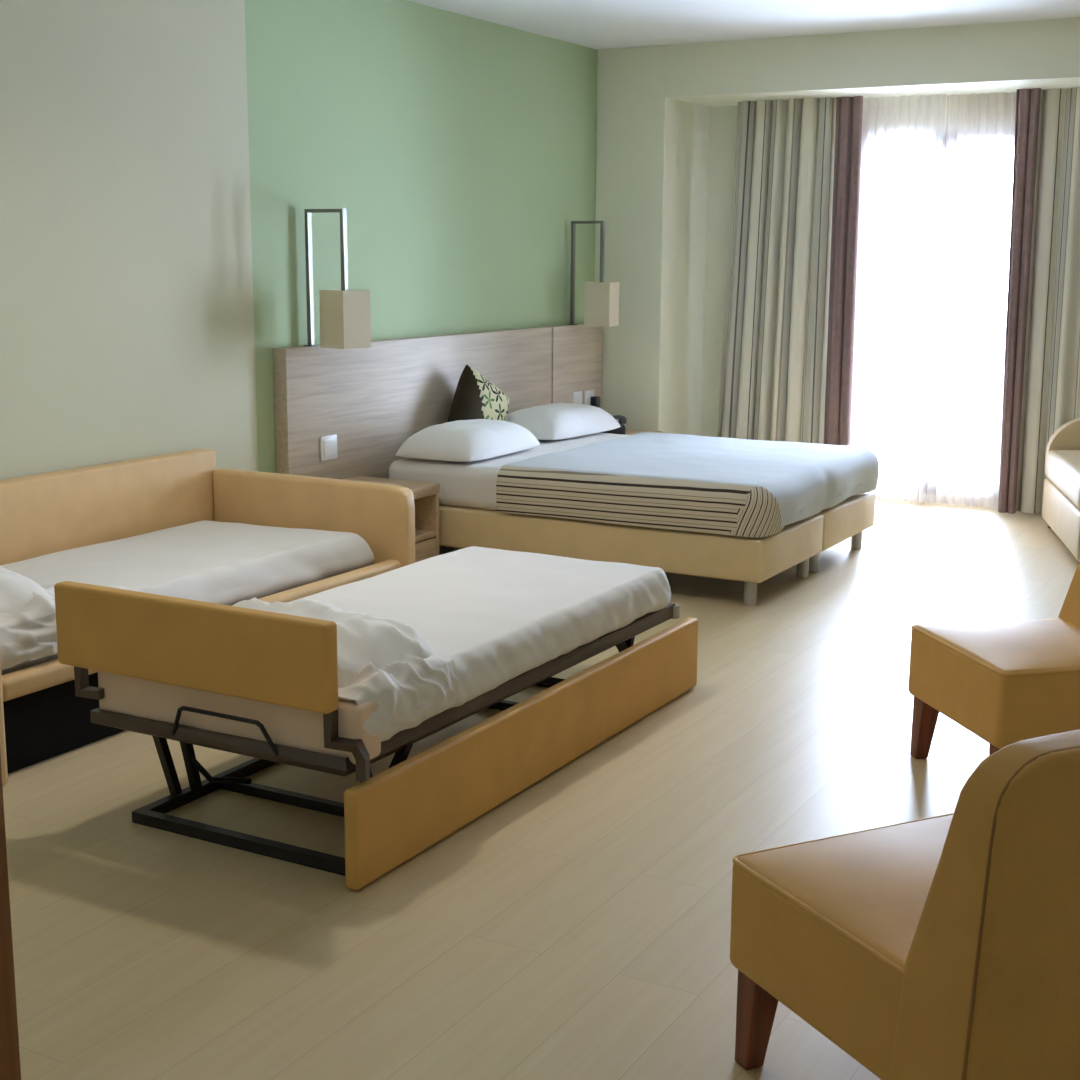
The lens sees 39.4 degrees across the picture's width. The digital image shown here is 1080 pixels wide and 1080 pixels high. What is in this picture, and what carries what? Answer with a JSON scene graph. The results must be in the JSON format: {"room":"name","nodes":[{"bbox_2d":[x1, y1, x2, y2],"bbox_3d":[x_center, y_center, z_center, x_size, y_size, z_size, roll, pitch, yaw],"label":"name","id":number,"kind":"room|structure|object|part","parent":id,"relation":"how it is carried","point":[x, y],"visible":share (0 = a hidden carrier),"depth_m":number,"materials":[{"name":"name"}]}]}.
{"room":"hotel room","nodes":[
{"label":"hotel room","id":0,"kind":"room"},
{"bbox_2d":[0,0,596,479],"bbox_3d":[-1.937,-0.991,5.912,0.150,2.810,11.050,6,12,29],"label":"wall","id":1,"kind":"structure","parent":0,"point":[162,162],"depth_m":6.76,"materials":[{"name":"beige paint"}]},
{"bbox_2d":[273,324,602,478],"bbox_3d":[-0.422,-0.606,8.496,0.078,1.105,3.240,6,12,29],"label":"headboard","id":2,"kind":"object","parent":1,"relation":"attached to","point":[375,398],"visible":0.37,"depth_m":7.80,"materials":[{"name":"grey wood"}]},
{"bbox_2d":[320,434,336,460],"bbox_3d":[-1.026,-0.450,7.337,0.013,0.118,0.125,6,12,29],"label":"light switch","id":3,"kind":"object","parent":2,"relation":"attached to","point":[328,444],"visible":1,"depth_m":7.33,"materials":[{"name":"white plastic"}]},
{"bbox_2d":[304,209,370,348],"bbox_3d":[-0.970,-1.232,7.100,0.314,0.640,0.168,10,14,40],"label":"wall lamp","id":4,"kind":"object","parent":2,"relation":"attached to","point":[345,316],"visible":1,"depth_m":7.04,"materials":[{"name":"fabric"}]},
{"bbox_3d":[-1.004,-1.232,7.102,0.228,0.640,0.032,6,12,29],"label":"rod","id":5,"kind":"part","parent":4,"relation":"part of","materials":[{"name":"metal"}]},
{"bbox_3d":[-0.916,-1.040,7.088,0.168,0.268,0.168,10,14,40],"label":"lamp shade","id":6,"kind":"part","parent":4,"relation":"part of","materials":[{"name":"beige fabric"}]},
{"bbox_3d":[0.208,-0.812,9.598,0.078,1.105,0.669,6,12,29],"label":"panel","id":7,"kind":"part","parent":2,"relation":"part of","materials":[{"name":"grey wood"}]},
{"bbox_2d":[573,391,581,403],"bbox_3d":[0.238,-0.883,9.543,0.013,0.115,0.115,6,12,29],"label":"light switch","id":8,"kind":"object","parent":2,"relation":"attached to","point":[577,396],"visible":0.59,"depth_m":9.53,"materials":[{"name":"white plastic"}]},
{"bbox_2d":[584,389,593,404],"bbox_3d":[0.319,-0.905,9.686,0.012,0.115,0.125,6,12,29],"label":"wall socket","id":9,"kind":"object","parent":2,"relation":"attached to","point":[589,393],"visible":0.7,"depth_m":9.66,"materials":[{"name":"white plastic"}]},
{"bbox_2d":[591,396,599,407],"bbox_3d":[0.364,-0.823,9.708,0.060,0.204,0.066,6,12,29],"label":"plug","id":10,"kind":"object","parent":9,"relation":"in","point":[595,400],"visible":0.64,"depth_m":9.67,"materials":[{"name":"black plastic"}]},
{"bbox_2d":[567,221,618,326],"bbox_3d":[0.316,-1.653,9.352,0.315,0.640,0.168,5,12,23],"label":"wall lamp","id":11,"kind":"object","parent":2,"relation":"attached to","point":[601,298],"visible":1,"depth_m":9.30,"materials":[{"name":"fabric"}]},
{"bbox_3d":[0.294,-1.657,9.372,0.228,0.640,0.032,6,12,29],"label":"rod","id":12,"kind":"part","parent":11,"relation":"part of","materials":[{"name":"metal"}]},
{"bbox_3d":[0.383,-1.464,9.358,0.168,0.268,0.168,5,12,23],"label":"lamp shade","id":13,"kind":"part","parent":11,"relation":"part of","materials":[{"name":"beige fabric"}]},
{"bbox_2d":[3,499,1078,1079],"bbox_3d":[0.648,0.736,4.757,6.100,0.120,11.050,6,12,29],"label":"floor","id":14,"kind":"structure","parent":0,"point":[578,927],"depth_m":3.80,"materials":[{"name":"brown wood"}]},
{"bbox_2d":[0,448,414,785],"bbox_3d":[-1.539,0.162,5.524,1.120,0.695,2.225,6,12,29],"label":"bed","id":15,"kind":"object","parent":14,"relation":"on","point":[42,717],"visible":0.49,"depth_m":6.10,"materials":[{"name":"beige fabric"}]},
{"bbox_3d":[-2.024,0.379,4.593,1.030,0.612,0.085,6,12,29],"label":"armrest","id":16,"kind":"part","parent":15,"relation":"part of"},
{"bbox_2d":[0,579,141,669],"bbox_3d":[-1.576,0.238,4.745,0.382,0.186,0.623,6,12,29],"label":"sheet","id":17,"kind":"object","parent":15,"relation":"on","point":[31,633],"visible":0.43,"depth_m":4.53,"materials":[{"name":"white fabric"}]},
{"bbox_3d":[-1.986,0.097,5.771,0.090,0.665,2.150,6,12,29],"label":"backrest","id":18,"kind":"part","parent":15,"relation":"part of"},
{"bbox_2d":[0,520,373,674],"bbox_3d":[-1.547,0.146,5.507,0.918,0.159,2.014,6,12,29],"label":"mattress","id":19,"kind":"object","parent":15,"relation":"on","point":[225,563],"visible":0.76,"depth_m":5.66,"materials":[{"name":"white fabric"}]},
{"bbox_2d":[0,566,53,613],"bbox_3d":[-1.893,0.143,4.774,0.707,0.159,0.412,8,13,35],"label":"pillow","id":20,"kind":"object","parent":19,"relation":"on","point":[16,590],"visible":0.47,"depth_m":4.64,"materials":[{"name":"white fabric"}]},
{"bbox_3d":[-1.093,0.277,5.294,0.070,0.070,2.060,6,12,29],"label":"seat rail","id":21,"kind":"part","parent":15,"relation":"part of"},
{"bbox_3d":[-0.974,0.035,6.429,1.030,0.612,0.080,6,12,29],"label":"armrest","id":22,"kind":"part","parent":15,"relation":"part of","materials":[{"name":"beige wood"}]},
{"bbox_2d":[54,581,697,889],"bbox_3d":[-0.372,0.332,4.769,1.003,0.678,2.080,6,12,29],"label":"bed","id":23,"kind":"object","parent":14,"relation":"on","point":[395,814],"visible":0.88,"depth_m":3.99,"materials":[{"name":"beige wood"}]},
{"bbox_3d":[-0.902,0.268,3.883,0.917,0.226,0.053,6,12,29],"label":"headboard","id":24,"kind":"part","parent":23,"relation":"part of","materials":[{"name":"yellow leather"}]},
{"bbox_3d":[-0.357,0.659,4.720,0.779,0.052,1.759,6,12,29],"label":"frame","id":25,"kind":"part","parent":23,"relation":"part of","materials":[{"name":"metal"}]},
{"bbox_3d":[-0.369,0.367,4.748,0.868,0.056,1.968,6,12,29],"label":"bed frame","id":26,"kind":"part","parent":23,"relation":"part of","materials":[{"name":"brown metal"}]},
{"bbox_2d":[98,546,670,764],"bbox_3d":[-0.359,0.281,4.736,0.897,0.175,1.936,6,12,29],"label":"mattress","id":27,"kind":"object","parent":23,"relation":"on","point":[500,615],"visible":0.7,"depth_m":4.65,"materials":[{"name":"white fabric"}]},
{"bbox_2d":[232,597,437,687],"bbox_3d":[-0.649,0.254,4.119,0.687,0.142,0.432,9,14,38],"label":"pillow","id":28,"kind":"object","parent":27,"relation":"on","point":[363,639],"visible":0.32,"depth_m":4.00,"materials":[{"name":"white fabric"}]},
{"bbox_2d":[338,655,458,738],"bbox_3d":[-0.451,0.380,3.953,0.333,0.188,0.444,6,12,29],"label":"sheet","id":29,"kind":"object","parent":27,"relation":"on","point":[406,692],"visible":0.62,"depth_m":3.88,"materials":[{"name":"white fabric"}]},
{"bbox_3d":[0.045,0.570,4.574,0.043,0.256,2.080,6,12,29],"label":"panel","id":30,"kind":"part","parent":23,"relation":"part of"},
{"bbox_2d":[342,476,439,562],"bbox_3d":[-0.817,-0.043,7.293,0.490,0.445,0.474,6,12,29],"label":"nightstand","id":31,"kind":"object","parent":14,"relation":"on","point":[425,494],"visible":0.16,"depth_m":7.35,"materials":[{"name":"brown wood"}]},
{"bbox_2d":[415,529,435,541],"bbox_3d":[-0.816,-0.019,7.297,0.470,0.025,0.422,6,12,29],"label":"shelf","id":32,"kind":"object","parent":31,"relation":"attached to","point":[422,535],"depth_m":7.32,"materials":[{"name":"brown wood"}]},
{"bbox_3d":[-0.617,0.088,7.203,0.018,0.133,0.416,6,12,29],"label":"drawer","id":33,"kind":"part","parent":31,"relation":"part of","materials":[{"name":"brown wood"}]},
{"bbox_2d":[439,505,822,605],"bbox_3d":[0.269,-0.010,7.509,2.090,0.312,0.833,6,12,29],"label":"bed","id":34,"kind":"object","parent":14,"relation":"on","point":[751,561],"visible":0.66,"depth_m":6.99,"materials":[{"name":"beige fabric"}]},
{"bbox_2d":[389,433,629,510],"bbox_3d":[0.488,-0.339,7.819,1.990,0.218,1.651,6,12,29],"label":"sheet","id":35,"kind":"object","parent":34,"relation":"on","point":[472,484],"visible":0.17,"depth_m":7.45,"materials":[{"name":"white fabric"}]},
{"bbox_2d":[396,419,539,461],"bbox_3d":[-0.361,-0.527,7.771,0.461,0.168,0.785,6,12,27],"label":"pillow","id":36,"kind":"object","parent":35,"relation":"on","point":[474,439],"visible":1,"depth_m":7.51,"materials":[{"name":"white fabric"}]},
{"bbox_2d":[447,364,509,421],"bbox_3d":[-0.334,-0.749,8.232,0.194,0.425,0.547,10,14,41],"label":"cushion","id":37,"kind":"object","parent":35,"relation":"on","point":[475,396],"visible":0.59,"depth_m":8.13,"materials":[{"name":"green fabric"}]},
{"bbox_2d":[506,403,620,439],"bbox_3d":[0.091,-0.691,8.642,0.461,0.170,0.785,7,13,32],"label":"pillow","id":38,"kind":"object","parent":35,"relation":"on","point":[554,421],"visible":0.79,"depth_m":8.42,"materials":[{"name":"white fabric"}]},
{"bbox_2d":[496,432,878,536],"bbox_3d":[0.814,-0.319,7.639,1.376,0.229,1.734,6,12,29],"label":"coverlet","id":39,"kind":"object","parent":35,"relation":"on","point":[715,485],"visible":1,"depth_m":7.09,"materials":[{"name":"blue fabric"}]},
{"bbox_3d":[0.944,0.234,6.764,0.058,0.119,0.057,6,12,29],"label":"leg","id":40,"kind":"part","parent":34,"relation":"part of","materials":[{"name":"grey paint"}]},
{"bbox_3d":[1.283,0.123,7.357,0.058,0.119,0.057,6,12,29],"label":"leg","id":41,"kind":"part","parent":34,"relation":"part of","materials":[{"name":"grey paint"}]},
{"bbox_2d":[625,429,661,434],"bbox_3d":[0.379,-0.435,9.384,0.490,0.445,0.734,6,12,29],"label":"nightstand","id":42,"kind":"object","parent":14,"relation":"on","point":[627,431],"visible":0.02,"depth_m":9.52,"materials":[{"name":"brown wood"}]},
{"bbox_2d":[600,415,626,434],"bbox_3d":[0.396,-0.703,9.280,0.281,0.121,0.170,0,11,-1],"label":"telephone","id":43,"kind":"object","parent":42,"relation":"on","point":[622,420],"visible":0.19,"depth_m":9.20,"materials":[{"name":"black plastic"}]},
{"bbox_2d":[809,491,875,572],"bbox_3d":[0.683,-0.146,8.233,2.090,0.312,0.837,6,12,29],"label":"bed","id":44,"kind":"object","parent":14,"relation":"on","point":[842,521],"visible":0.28,"depth_m":7.68,"materials":[{"name":"beige fabric"}]},
{"bbox_3d":[1.357,0.099,7.486,0.058,0.119,0.057,6,12,29],"label":"leg","id":45,"kind":"part","parent":44,"relation":"part of","materials":[{"name":"grey paint"}]},
{"bbox_3d":[0.683,-0.204,8.222,2.090,0.194,0.837,6,12,29],"label":"frame","id":46,"kind":"part","parent":44,"relation":"part of","materials":[{"name":"beige wood"}]},
{"bbox_3d":[1.698,-0.013,8.083,0.058,0.119,0.057,6,12,29],"label":"leg","id":47,"kind":"part","parent":44,"relation":"part of","materials":[{"name":"grey paint"}]},
{"bbox_2d":[730,729,1079,1079],"bbox_3d":[0.774,0.646,2.673,0.572,0.839,0.737,-5,12,-25],"label":"chair","id":48,"kind":"object","parent":14,"relation":"on","point":[947,946],"visible":1,"depth_m":2.36,"materials":[{"name":"leather"}]},
{"bbox_3d":[0.424,0.918,2.910,0.068,0.212,0.071,-5,12,-25],"label":"leg","id":49,"kind":"part","parent":48,"relation":"part of","materials":[{"name":"red wood"}]},
{"bbox_3d":[0.731,0.725,2.780,0.568,0.249,0.534,-5,12,-25],"label":"seat","id":50,"kind":"part","parent":48,"relation":"part of","materials":[{"name":"yellow leather"}]},
{"bbox_3d":[0.880,0.590,2.440,0.570,0.638,0.253,-5,12,-25],"label":"backrest","id":51,"kind":"part","parent":48,"relation":"part of","materials":[{"name":"yellow leather"}]},
{"bbox_2d":[908,560,1079,758],"bbox_3d":[1.568,0.304,4.495,0.737,0.839,0.572,-2,11,-12],"label":"chair","id":52,"kind":"object","parent":14,"relation":"on","point":[1006,682],"visible":0.96,"depth_m":4.35,"materials":[{"name":"leather"}]},
{"bbox_3d":[1.208,0.579,4.712,0.070,0.212,0.068,-2,11,-12],"label":"leg","id":53,"kind":"part","parent":52,"relation":"part of","materials":[{"name":"red wood"}]},
{"bbox_3d":[1.470,0.404,4.492,0.534,0.249,0.568,-2,11,-12],"label":"seat","id":54,"kind":"part","parent":52,"relation":"part of","materials":[{"name":"yellow leather"}]},
{"bbox_3d":[1.310,0.666,4.261,0.071,0.212,0.068,-2,11,-12],"label":"leg","id":55,"kind":"part","parent":52,"relation":"part of","materials":[{"name":"red wood"}]},
{"bbox_3d":[1.805,0.198,4.527,0.253,0.638,0.570,-2,11,-12],"label":"backrest","id":56,"kind":"part","parent":52,"relation":"part of","materials":[{"name":"yellow leather"}]},
{"bbox_2d":[1042,417,1079,560],"bbox_3d":[3.122,-0.344,8.045,0.651,0.800,1.470,2,11,10],"label":"settee","id":57,"kind":"object","parent":14,"relation":"on","point":[1061,493],"visible":1,"depth_m":8.24,"materials":[{"name":"beige fabric"}]},
{"bbox_2d":[1045,450,1079,509],"bbox_3d":[3.051,-0.327,8.064,0.506,0.190,1.265,2,11,10],"label":"seat cushion","id":58,"kind":"object","parent":57,"relation":"on","point":[1062,467],"depth_m":8.13,"materials":[{"name":"beige leather"}]},
{"bbox_3d":[3.200,-0.545,8.703,0.518,0.380,0.097,2,11,10],"label":"armrest","id":59,"kind":"part","parent":57,"relation":"part of","materials":[{"name":"beige leather"}]},
{"bbox_2d":[407,0,1079,49],"bbox_3d":[0.665,-2.142,4.208,6.100,0.120,11.050,6,12,29],"label":"ceiling","id":60,"kind":"structure","parent":0,"point":[595,24],"depth_m":8.11,"materials":[{"name":"paint"}]},
{"bbox_2d":[595,17,1079,443],"bbox_3d":[3.085,-1.497,8.728,5.800,2.810,0.840,6,12,29],"label":"wall","id":61,"kind":"structure","parent":0,"point":[667,114],"depth_m":9.52,"materials":[{"name":"beige paint"}]},
{"bbox_2d":[717,97,835,443],"bbox_3d":[1.492,-1.535,9.673,0.730,2.488,0.153,6,12,29],"label":"curtain","id":62,"kind":"object","parent":61,"relation":"hanging from","point":[771,385],"visible":0.83,"depth_m":9.61,"materials":[{"name":"fabric"}]},
{"bbox_2d":[824,96,862,445],"bbox_3d":[1.895,-1.492,9.457,0.185,2.488,0.067,6,12,29],"label":"curtain","id":63,"kind":"object","parent":61,"relation":"hanging from","point":[849,110],"visible":0.88,"depth_m":9.41,"materials":[{"name":"brown fabric"}]},
{"bbox_2d":[850,94,946,502],"bbox_3d":[2.196,-1.482,9.421,0.558,2.490,0.055,6,12,29],"label":"sheer curtain","id":64,"kind":"object","parent":61,"relation":"hanging from","point":[902,142],"visible":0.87,"depth_m":9.38,"materials":[{"name":"white fabric"}]},
{"bbox_2d":[925,133,944,500],"bbox_3d":[2.489,-1.393,9.448,1.110,2.330,0.124,6,12,29],"label":"window","id":65,"kind":"structure","parent":61,"relation":"in","point":[944,133],"depth_m":9.43,"materials":[{"name":"clear glass"}]},
{"bbox_2d":[926,92,1016,507],"bbox_3d":[2.685,-1.440,9.219,0.533,2.490,0.060,6,12,29],"label":"sheer curtain","id":66,"kind":"object","parent":61,"relation":"hanging from","point":[965,430],"visible":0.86,"depth_m":9.23,"materials":[{"name":"white fabric"}]},
{"bbox_2d":[998,88,1040,513],"bbox_3d":[2.833,-1.392,8.967,0.151,2.488,0.075,6,12,29],"label":"curtain","id":67,"kind":"object","parent":61,"relation":"hanging from","point":[1027,100],"visible":1,"depth_m":8.92,"materials":[{"name":"brown fabric"}]},
{"bbox_2d":[1016,87,1079,513],"bbox_3d":[3.334,-1.351,8.764,1.003,2.488,0.109,6,12,29],"label":"curtain","id":68,"kind":"object","parent":61,"relation":"hanging from","point":[1051,380],"visible":0.86,"depth_m":8.91,"materials":[{"name":"fabric"}]},
{"bbox_3d":[-2.081,-0.291,2.233,3.270,2.810,0.120,6,12,29],"label":"wall","id":69,"kind":"structure","parent":0,"visible":0},
{"bbox_2d":[0,754,20,1079],"bbox_3d":[-0.653,0.194,1.498,0.180,2.150,0.135,6,12,29],"label":"trim","id":70,"kind":"structure","parent":69,"relation":"attached to","point":[10,1069],"depth_m":1.55,"materials":[{"name":"brown wood"}]}
]}

